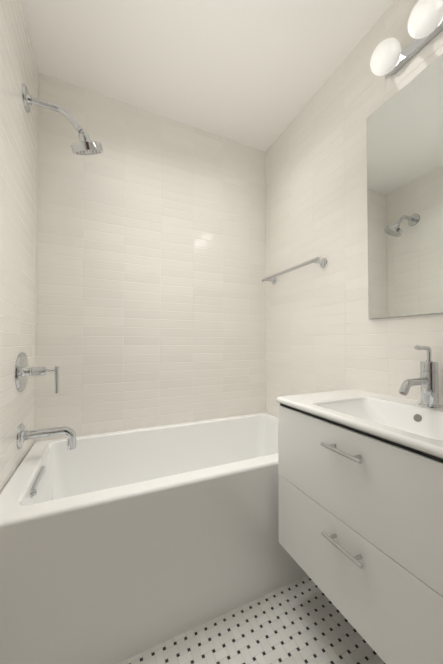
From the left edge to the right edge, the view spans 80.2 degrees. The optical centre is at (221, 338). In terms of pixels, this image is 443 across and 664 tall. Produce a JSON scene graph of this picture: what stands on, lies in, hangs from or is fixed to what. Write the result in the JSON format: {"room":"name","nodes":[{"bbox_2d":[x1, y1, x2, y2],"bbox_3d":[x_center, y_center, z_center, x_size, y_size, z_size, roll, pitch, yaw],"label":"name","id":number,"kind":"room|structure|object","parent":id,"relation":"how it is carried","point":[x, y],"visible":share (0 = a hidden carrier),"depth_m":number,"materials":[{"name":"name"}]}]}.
{"room":"bathroom","nodes":[
{"label":"bathroom","id":0,"kind":"room"},
{"bbox_2d":[0,0,38,492],"bbox_3d":[-0.581,-0.201,0.332,0.100,2.650,2.450,0,-1,-24],"label":"wall","id":1,"kind":"structure","parent":0,"point":[18,169],"depth_m":1.13,"materials":[{"name":"tile"}]},
{"bbox_2d":[15,352,58,392],"bbox_3d":[-0.855,0.164,1.241,0.152,0.198,0.180,0,-1,-24],"label":"shower valve","id":2,"kind":"object","parent":1,"relation":"attached to","point":[23,371],"visible":1,"depth_m":1.21,"materials":[{"name":"silver metal"}]},
{"bbox_2d":[17,423,76,449],"bbox_3d":[-0.823,0.468,1.257,0.229,0.146,0.110,0,-1,-24],"label":"tub spout","id":3,"kind":"object","parent":1,"relation":"attached to","point":[23,434],"visible":1,"depth_m":1.24,"materials":[{"name":"silver metal"}]},
{"bbox_2d":[22,83,102,154],"bbox_3d":[-0.785,-1.065,1.336,0.340,0.249,0.154,0,-1,-24],"label":"shower head","id":4,"kind":"object","parent":1,"relation":"attached to","point":[85,145],"visible":1,"depth_m":1.31},
{"bbox_2d":[34,73,265,442],"bbox_3d":[-0.363,-0.175,1.828,1.724,2.650,0.100,0,-1,-24],"label":"wall","id":5,"kind":"structure","parent":0,"point":[151,272],"depth_m":1.71,"materials":[{"name":"tile"}]},
{"bbox_2d":[21,0,394,151],"bbox_3d":[0.160,-1.570,0.688,1.724,0.100,2.650,0,-1,-24],"label":"ceiling","id":6,"kind":"structure","parent":0,"point":[255,74],"depth_m":1.39,"materials":[{"name":"white paint"}]},
{"bbox_2d":[118,575,384,663],"bbox_3d":[0.160,1.179,0.641,1.724,0.100,2.650,0,-1,-24],"label":"floor","id":7,"kind":"structure","parent":0,"point":[303,620],"depth_m":1.00,"materials":[{"name":"white tile"}]},
{"bbox_2d":[0,412,306,663],"bbox_3d":[-0.186,0.855,1.417,1.520,0.575,0.758,0,-1,-24],"label":"bathtub","id":8,"kind":"object","parent":7,"relation":"on","point":[116,547],"visible":0.81,"depth_m":1.01,"materials":[{"name":"white ceramic"}]},
{"bbox_2d":[265,0,442,416],"bbox_3d":[0.900,-0.190,0.998,0.100,2.650,2.450,0,-1,-24],"label":"wall","id":9,"kind":"structure","parent":0,"point":[324,333],"depth_m":1.47,"materials":[{"name":"tile"}]},
{"bbox_2d":[262,257,326,283],"bbox_3d":[0.460,-0.440,1.761,0.084,0.054,0.570,0,-1,-24],"label":"towel bar","id":10,"kind":"object","parent":9,"relation":"attached to","point":[323,262],"visible":1,"depth_m":1.64,"materials":[{"name":"silver metal"}]},
{"bbox_2d":[276,345,442,663],"bbox_3d":[0.603,0.452,0.897,0.516,0.855,0.762,0,-1,-24],"label":"vanity cabinet","id":11,"kind":"object","parent":9,"relation":"attached to","point":[360,492],"visible":1,"depth_m":0.78,"materials":[{"name":"white paint"}]},
{"bbox_2d":[276,389,442,458],"bbox_3d":[0.613,0.302,0.904,0.494,0.104,0.762,0,-1,-24],"label":"vanity sink","id":12,"kind":"object","parent":11,"relation":"in","point":[361,424],"depth_m":0.93,"materials":[{"name":"white ceramic"}]},
{"bbox_2d":[398,345,441,407],"bbox_3d":[0.711,0.138,0.951,0.203,0.225,0.068,0,-1,-24],"label":"faucet","id":13,"kind":"object","parent":11,"relation":"on","point":[428,381],"depth_m":0.95,"materials":[{"name":"silver metal"}]},
{"bbox_2d":[367,54,442,318],"bbox_3d":[0.835,-0.584,1.001,0.019,0.977,0.598,0,-1,-24],"label":"mirror","id":14,"kind":"object","parent":9,"relation":"attached to","point":[405,189],"visible":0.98,"depth_m":1.10,"materials":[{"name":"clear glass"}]},
{"bbox_2d":[370,0,442,78],"bbox_3d":[0.779,-1.205,0.990,0.144,0.114,0.428,0,-1,-24],"label":"vanity light bar","id":15,"kind":"object","parent":9,"relation":"attached to","point":[389,57],"visible":1,"depth_m":1.07,"materials":[{"name":"white glass"}]}
]}

